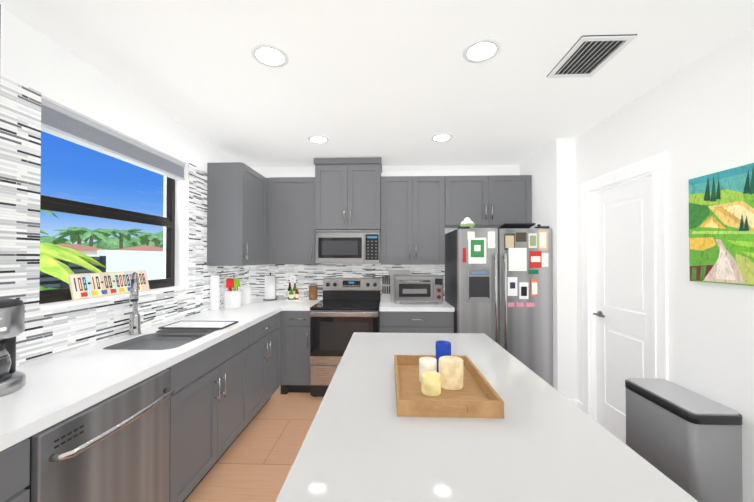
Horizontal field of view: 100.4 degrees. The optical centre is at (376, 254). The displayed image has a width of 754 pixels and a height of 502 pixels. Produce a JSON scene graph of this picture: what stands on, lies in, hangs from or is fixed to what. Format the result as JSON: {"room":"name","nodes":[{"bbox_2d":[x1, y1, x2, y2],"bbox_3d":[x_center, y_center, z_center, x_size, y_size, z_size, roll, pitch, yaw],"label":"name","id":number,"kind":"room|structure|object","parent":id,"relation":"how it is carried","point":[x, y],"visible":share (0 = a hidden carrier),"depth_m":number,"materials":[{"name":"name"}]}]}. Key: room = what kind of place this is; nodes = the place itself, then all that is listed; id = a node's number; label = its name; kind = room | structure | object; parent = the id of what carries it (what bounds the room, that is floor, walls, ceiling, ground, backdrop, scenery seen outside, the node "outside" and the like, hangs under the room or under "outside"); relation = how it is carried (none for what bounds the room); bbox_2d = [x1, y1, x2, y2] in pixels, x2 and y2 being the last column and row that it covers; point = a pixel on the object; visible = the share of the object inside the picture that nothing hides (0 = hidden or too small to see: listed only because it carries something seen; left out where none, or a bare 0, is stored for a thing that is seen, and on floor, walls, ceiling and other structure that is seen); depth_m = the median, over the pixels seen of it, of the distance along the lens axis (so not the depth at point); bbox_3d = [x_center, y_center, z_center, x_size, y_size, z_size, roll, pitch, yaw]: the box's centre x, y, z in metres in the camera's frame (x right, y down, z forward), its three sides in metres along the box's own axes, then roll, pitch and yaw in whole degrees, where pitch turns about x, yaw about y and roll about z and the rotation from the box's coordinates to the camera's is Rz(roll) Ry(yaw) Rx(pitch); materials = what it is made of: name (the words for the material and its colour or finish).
{"room":"kitchen","nodes":[
{"label":"kitchen","id":0,"kind":"room"},
{"bbox_2d":[184,385,323,501],"bbox_3d":[0.009,1.462,0.549,3.887,0.060,6.860,0,-1,2],"label":"floor","id":1,"kind":"structure","parent":0,"point":[254,463],"depth_m":2.26,"materials":[{"name":"tile"}]},
{"bbox_2d":[0,432,37,501],"bbox_3d":[-1.396,0.995,0.500,0.619,0.875,0.955,0,-1,2],"label":"base cabinet","id":2,"kind":"object","parent":1,"relation":"on","point":[14,457],"depth_m":0.93,"materials":[{"name":"grey paint"}]},
{"bbox_2d":[24,369,173,501],"bbox_3d":[-1.305,1.001,1.288,0.648,0.877,0.607,0,-1,2],"label":"dishwasher","id":3,"kind":"object","parent":1,"relation":"on","point":[115,447],"visible":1,"depth_m":1.24,"materials":[{"name":"silver metal"}]},
{"bbox_2d":[92,324,255,501],"bbox_3d":[-1.340,1.009,2.076,0.619,0.875,0.948,0,-1,2],"label":"base cabinet","id":4,"kind":"object","parent":1,"relation":"on","point":[232,370],"depth_m":1.93,"materials":[{"name":"grey paint"}]},
{"bbox_2d":[0,308,279,447],"bbox_3d":[-1.354,0.536,1.616,0.634,0.053,3.260,0,-1,2],"label":"countertop","id":5,"kind":"structure","parent":4,"relation":"on","point":[56,388],"depth_m":1.40,"materials":[{"name":"white stone"}]},
{"bbox_2d":[0,298,25,396],"bbox_3d":[-1.480,0.344,1.172,0.237,0.347,0.234,0,-1,2],"label":"coffee maker","id":6,"kind":"object","parent":5,"relation":"on","point":[12,325],"visible":1,"depth_m":1.19,"materials":[{"name":"silver metal"}]},
{"bbox_2d":[124,272,153,335],"bbox_3d":[-1.557,0.319,2.077,0.155,0.413,0.299,0,-1,2],"label":"faucet","id":7,"kind":"object","parent":5,"relation":"on","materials":[{"name":"silver metal"}]},
{"bbox_2d":[112,332,203,347],"bbox_3d":[-1.336,0.649,1.923,0.426,0.239,0.392,0,-1,2],"label":"sink","id":8,"kind":"object","parent":5,"relation":"in","point":[154,339],"depth_m":2.07,"materials":[{"name":"grey metal"}]},
{"bbox_2d":[160,324,219,331],"bbox_3d":[-1.324,0.637,2.257,0.426,0.209,0.252,0,-1,2],"label":"drying rack","id":9,"kind":"object","parent":5,"relation":"in","point":[175,327],"depth_m":2.30,"materials":[{"name":"white"}]},
{"bbox_2d":[210,275,219,310],"bbox_3d":[-1.567,0.367,3.037,0.084,0.335,0.084,0,-1,2],"label":"paper towel roll","id":10,"kind":"object","parent":5,"relation":"on","point":[214,292],"visible":0.98,"depth_m":3.00,"materials":[{"name":"white paper"}]},
{"bbox_2d":[224,278,241,307],"bbox_3d":[-1.473,0.388,3.208,0.164,0.295,0.164,0,-1,2],"label":"utensil crock","id":11,"kind":"object","parent":5,"relation":"on","point":[232,298],"visible":1,"depth_m":3.15,"materials":[{"name":"white ceramic"}]},
{"bbox_3d":[-1.001,0.535,3.750,0.176,0.012,0.176,0,-1,2],"label":"tray","id":12,"kind":"object","parent":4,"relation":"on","visible":0},
{"bbox_2d":[288,282,291,299],"bbox_3d":[-1.046,0.433,3.763,0.049,0.200,0.049,0,-1,2],"label":"sauce bottle","id":13,"kind":"object","parent":12,"relation":"on","point":[289,287],"visible":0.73,"depth_m":3.75,"materials":[{"name":"glass"}]},
{"bbox_2d":[289,289,293,299],"bbox_3d":[-1.013,0.468,3.711,0.057,0.130,0.057,0,-1,2],"label":"sauce bottle","id":14,"kind":"object","parent":12,"relation":"on","point":[291,295],"visible":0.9,"depth_m":3.69,"materials":[{"name":"glass"}]},
{"bbox_2d":[295,288,298,299],"bbox_3d":[-0.952,0.463,3.729,0.045,0.140,0.045,0,-1,2],"label":"hot sauce bottle","id":15,"kind":"object","parent":12,"relation":"on","point":[296,295],"visible":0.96,"depth_m":3.71,"materials":[{"name":"glass"}]},
{"bbox_2d":[256,308,283,414],"bbox_3d":[-1.313,1.016,2.850,0.619,0.875,0.843,0,-1,2],"label":"base cabinet","id":16,"kind":"object","parent":1,"relation":"on","point":[270,330],"depth_m":2.92,"materials":[{"name":"grey paint"}]},
{"bbox_2d":[239,300,320,311],"bbox_3d":[-1.132,0.560,3.556,0.939,0.040,0.634,0,-1,2],"label":"countertop","id":17,"kind":"structure","parent":16,"relation":"on","point":[254,303],"depth_m":3.40,"materials":[{"name":"white stone"}]},
{"bbox_2d":[239,285,250,303],"bbox_3d":[-1.466,0.438,3.498,0.124,0.200,0.124,0,-1,2],"label":"canister","id":18,"kind":"object","parent":17,"relation":"on","point":[246,294],"visible":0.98,"depth_m":3.45,"materials":[{"name":"white ceramic"}]},
{"bbox_2d":[263,273,276,299],"bbox_3d":[-1.290,0.378,3.795,0.160,0.326,0.160,0,-1,2],"label":"paper towel holder","id":19,"kind":"object","parent":17,"relation":"on","point":[270,286],"visible":1,"depth_m":3.74,"materials":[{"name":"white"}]},
{"bbox_2d":[309,283,316,299],"bbox_3d":[-0.772,0.444,3.793,0.102,0.195,0.102,0,-1,2],"label":"jar","id":20,"kind":"object","parent":17,"relation":"on","point":[312,291],"visible":1,"depth_m":3.75,"materials":[{"name":"brown glass"}]},
{"bbox_2d":[284,308,310,393],"bbox_3d":[-0.831,1.022,3.545,0.334,0.875,0.622,0,-1,2],"label":"base cabinet","id":21,"kind":"object","parent":1,"relation":"on","point":[296,320],"depth_m":3.24,"materials":[{"name":"grey paint"}]},
{"bbox_2d":[310,278,380,396],"bbox_3d":[-0.316,0.869,3.460,0.698,1.180,0.758,0,-1,2],"label":"range oven","id":22,"kind":"object","parent":1,"relation":"on","point":[343,311],"visible":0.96,"depth_m":3.15,"materials":[{"name":"silver metal"}]},
{"bbox_2d":[380,312,453,332],"bbox_3d":[0.414,1.022,3.501,0.754,0.875,0.622,0,-1,2],"label":"base cabinet","id":23,"kind":"object","parent":1,"relation":"on","point":[390,322],"depth_m":3.19,"materials":[{"name":"grey paint"}]},
{"bbox_2d":[380,300,454,311],"bbox_3d":[0.416,0.559,3.501,0.759,0.040,0.634,0,-1,2],"label":"countertop","id":24,"kind":"structure","parent":23,"relation":"on","point":[391,306],"depth_m":3.22,"materials":[{"name":"white stone"}]},
{"bbox_2d":[382,275,390,301],"bbox_3d":[0.106,0.389,3.615,0.100,0.300,0.155,0,-1,2],"label":"knife block","id":25,"kind":"object","parent":24,"relation":"on","point":[386,292],"visible":1,"depth_m":3.55,"materials":[{"name":"silver metal"}]},
{"bbox_2d":[388,270,409,298],"bbox_3d":[0.267,0.362,3.803,0.260,0.360,0.040,0,-1,2],"label":"cutting board","id":26,"kind":"object","parent":24,"relation":"on","point":[391,273],"visible":0.42,"depth_m":3.79,"materials":[{"name":"grey plastic"}]},
{"bbox_2d":[394,274,442,303],"bbox_3d":[0.458,0.386,3.548,0.530,0.305,0.434,0,-1,2],"label":"toaster oven","id":27,"kind":"object","parent":24,"relation":"on","point":[418,287],"visible":1,"depth_m":3.38,"materials":[{"name":"silver metal"}]},
{"bbox_2d":[275,332,697,501],"bbox_3d":[0.242,0.977,1.015,0.884,0.920,2.200,0,-1,2],"label":"kitchen island","id":28,"kind":"object","parent":1,"relation":"on","point":[542,440],"visible":0.98,"depth_m":0.84,"materials":[{"name":"white stone"}]},
{"bbox_2d":[394,355,503,417],"bbox_3d":[0.241,0.492,1.230,0.338,0.052,0.470,0,-1,2],"label":"wooden tray","id":29,"kind":"object","parent":28,"relation":"on","point":[476,396],"visible":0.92,"depth_m":1.11,"materials":[{"name":"brown wood"}]},
{"bbox_2d":[419,357,436,381],"bbox_3d":[0.205,0.464,1.263,0.070,0.088,0.070,0,-1,2],"label":"candle","id":30,"kind":"object","parent":29,"relation":"on","point":[427,363],"visible":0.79,"depth_m":1.24,"materials":[{"name":"wax"}]},
{"bbox_2d":[421,371,440,395],"bbox_3d":[0.200,0.474,1.159,0.072,0.066,0.072,0,-1,2],"label":"candle","id":31,"kind":"object","parent":29,"relation":"on","point":[430,383],"visible":0.98,"depth_m":1.13,"materials":[{"name":"wax"}]},
{"bbox_2d":[436,340,450,372],"bbox_3d":[0.279,0.439,1.321,0.064,0.140,0.064,0,-1,2],"label":"candle","id":32,"kind":"object","parent":29,"relation":"on","point":[443,348],"visible":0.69,"depth_m":1.30,"materials":[{"name":"wax"}]},
{"bbox_2d":[439,356,462,389],"bbox_3d":[0.287,0.457,1.220,0.094,0.102,0.094,0,-1,2],"label":"candle","id":33,"kind":"object","parent":29,"relation":"on","point":[451,370],"visible":0.98,"depth_m":1.18,"materials":[{"name":"wax"}]},
{"bbox_2d":[445,217,552,386],"bbox_3d":[1.250,0.537,3.366,0.902,1.842,0.798,0,-1,2],"label":"refrigerator","id":34,"kind":"object","parent":1,"relation":"on","point":[498,285],"visible":0.79,"depth_m":3.02,"materials":[{"name":"grey metal"}]},
{"bbox_2d":[460,217,474,228],"bbox_3d":[0.928,-0.319,3.221,0.156,0.131,0.156,0,-1,2],"label":"bowl","id":35,"kind":"object","parent":34,"relation":"on","point":[467,221],"depth_m":3.18,"materials":[{"name":"green"}]},
{"bbox_2d":[625,378,742,501],"bbox_3d":[1.675,1.109,1.754,0.254,0.668,0.464,0,-1,2],"label":"trash can","id":36,"kind":"object","parent":1,"relation":"on","point":[687,441],"visible":0.77,"depth_m":1.59,"materials":[{"name":"silver metal"}]},
{"bbox_2d":[0,8,753,501],"bbox_3d":[0.009,0.158,0.561,3.887,2.550,6.860,0,-1,2],"label":"wall","id":37,"kind":"structure","parent":0,"point":[694,120],"depth_m":1.91,"materials":[{"name":"white paint"}]},
{"bbox_2d":[0,4,0,36],"bbox_3d":[-1.531,-0.409,0.724,0.342,0.984,0.806,0,-1,2],"label":"upper cabinet","id":38,"kind":"object","parent":37,"relation":"attached to","point":[0,4],"depth_m":1.12,"materials":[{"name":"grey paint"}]},
{"bbox_2d":[41,98,184,180],"bbox_3d":[-1.719,-0.720,2.148,0.070,0.144,1.150,0,-1,2],"label":"window blind","id":39,"kind":"object","parent":37,"relation":"attached to","point":[61,122],"visible":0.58,"depth_m":1.95,"materials":[{"name":"grey fabric"}]},
{"bbox_2d":[39,177,188,310],"bbox_3d":[-1.753,-0.255,2.145,0.212,1.078,1.162,0,-1,2],"label":"window","id":40,"kind":"structure","parent":37,"relation":"in","point":[49,203],"depth_m":2.12,"materials":[{"name":"brown metal"}]},
{"bbox_2d":[67,270,149,300],"bbox_3d":[-1.744,0.190,2.084,0.037,0.152,0.580,0,-1,2],"label":"sign","id":41,"kind":"object","parent":40,"relation":"on","point":[90,285],"visible":0.79,"depth_m":2.00,"materials":[{"name":"paint"}]},
{"bbox_2d":[0,73,247,366],"bbox_3d":[-1.665,-0.130,1.924,0.005,1.350,3.960,0,-1,2],"label":"tile backsplash","id":42,"kind":"structure","parent":37,"relation":"attached to","point":[49,333],"depth_m":1.55,"materials":[{"name":"tile"}]},
{"bbox_2d":[207,162,267,265],"bbox_3d":[-1.440,-0.385,3.279,0.342,0.984,0.579,0,-1,2],"label":"upper cabinet","id":43,"kind":"object","parent":37,"relation":"attached to","point":[254,217],"depth_m":2.99,"materials":[{"name":"grey paint"}]},
{"bbox_2d":[268,177,321,263],"bbox_3d":[-0.981,-0.381,3.707,0.584,0.984,0.346,0,-1,2],"label":"upper cabinet","id":44,"kind":"object","parent":37,"relation":"attached to","point":[291,238],"depth_m":3.54,"materials":[{"name":"grey paint"}]},
{"bbox_2d":[248,264,444,299],"bbox_3d":[-0.372,-0.112,3.856,2.390,1.350,0.005,0,-1,2],"label":"tile backsplash","id":45,"kind":"structure","parent":37,"relation":"attached to","point":[305,274],"depth_m":3.87,"materials":[{"name":"tile"}]},
{"bbox_2d":[290,276,295,284],"bbox_3d":[-1.037,0.318,3.870,0.070,0.116,0.006,0,-1,2],"label":"outlet plates","id":46,"kind":"object","parent":45,"relation":"attached to","point":[292,279],"visible":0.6,"depth_m":3.87,"materials":[{"name":"white plastic"}]},
{"bbox_2d":[312,157,381,231],"bbox_3d":[-0.321,-0.677,3.671,0.730,0.793,0.376,0,-1,2],"label":"upper cabinet","id":47,"kind":"object","parent":37,"relation":"attached to","point":[345,191],"depth_m":3.49,"materials":[{"name":"grey paint"}]},
{"bbox_2d":[315,230,380,263],"bbox_3d":[-0.321,-0.088,3.655,0.716,0.373,0.384,0,-1,2],"label":"microwave","id":48,"kind":"object","parent":47,"relation":"attached to","point":[350,246],"visible":1,"depth_m":3.47,"materials":[{"name":"grey metal"}]},
{"bbox_2d":[380,176,451,263],"bbox_3d":[0.435,-0.382,3.656,0.773,0.984,0.346,0,-1,2],"label":"upper cabinet","id":49,"kind":"object","parent":37,"relation":"attached to","point":[416,211],"depth_m":3.49,"materials":[{"name":"grey paint"}]},
{"bbox_2d":[452,175,531,227],"bbox_3d":[1.232,-0.599,3.630,0.943,0.550,0.346,0,-1,2],"label":"upper cabinet","id":50,"kind":"object","parent":37,"relation":"attached to","point":[490,201],"depth_m":3.46,"materials":[{"name":"grey paint"}]},
{"bbox_2d":[569,399,581,409],"bbox_3d":[0.019,1.376,0.131,3.497,0.105,5.725,0,-1,2],"label":"baseboard","id":51,"kind":"structure","parent":37,"relation":"attached to","point":[576,402],"depth_m":2.91,"materials":[{"name":"white"}]},
{"bbox_2d":[593,176,652,443],"bbox_3d":[1.876,0.452,2.403,0.092,1.978,0.642,0,-1,2],"label":"door","id":52,"kind":"structure","parent":37,"relation":"in","point":[623,267],"depth_m":2.42,"materials":[{"name":"white wood"}]},
{"bbox_2d":[581,152,668,420],"bbox_3d":[1.913,0.402,2.402,0.174,2.095,0.860,0,-1,2],"label":"door frame","id":53,"kind":"structure","parent":37,"relation":"attached to","point":[654,168],"depth_m":2.22,"materials":[{"name":"white wood"}]},
{"bbox_2d":[688,163,753,285],"bbox_3d":[1.794,-0.146,1.365,0.030,0.585,0.890,0,-1,2],"label":"canvas painting","id":54,"kind":"object","parent":37,"relation":"attached to","point":[721,226],"visible":1,"depth_m":1.62},
{"bbox_2d":[0,0,753,167],"bbox_3d":[0.009,-1.157,0.573,3.887,0.080,6.860,0,-1,2],"label":"ceiling","id":55,"kind":"structure","parent":0,"point":[395,82],"depth_m":1.83,"materials":[{"name":"white paint"}]},
{"bbox_2d":[251,44,288,66],"bbox_3d":[-0.593,-1.103,1.744,0.196,0.007,0.196,0,-1,2],"label":"recessed light","id":56,"kind":"object","parent":55,"relation":"in","point":[269,55],"visible":1,"depth_m":1.74,"materials":[{"name":"white plastic"}]},
{"bbox_2d":[308,135,328,143],"bbox_3d":[-0.554,-1.092,2.974,0.196,0.007,0.196,0,-1,2],"label":"recessed light","id":57,"kind":"object","parent":55,"relation":"in","point":[319,139],"visible":1,"depth_m":2.97,"materials":[{"name":"white plastic"}]},
{"bbox_2d":[431,133,452,141],"bbox_3d":[0.605,-1.092,2.932,0.196,0.007,0.196,0,-1,2],"label":"recessed light","id":58,"kind":"object","parent":55,"relation":"in","point":[442,137],"visible":1,"depth_m":2.92,"materials":[{"name":"white plastic"}]},
{"bbox_2d":[463,38,500,62],"bbox_3d":[0.566,-1.103,1.703,0.196,0.007,0.196,0,-1,2],"label":"recessed light","id":59,"kind":"object","parent":55,"relation":"in","point":[476,51],"visible":1,"depth_m":1.70,"materials":[{"name":"white plastic"}]},
{"bbox_2d":[547,34,636,77],"bbox_3d":[1.179,-1.097,1.759,0.270,0.018,0.355,0,-1,2],"label":"ceiling vent","id":60,"kind":"object","parent":55,"relation":"in","point":[588,56],"visible":1,"depth_m":1.73,"materials":[{"name":"grey metal"}]},
{"label":"outside","id":61,"kind":"structure","parent":0,"visible":0},
{"bbox_2d":[39,209,162,290],"bbox_3d":[-59.841,-1.280,32.048,117.940,6.699,220.000,0,-1,2],"label":"outdoor view","id":62,"kind":"object","parent":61,"point":[61,257],"visible":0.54,"depth_m":8.91,"materials":[{"name":"green"}]}
]}

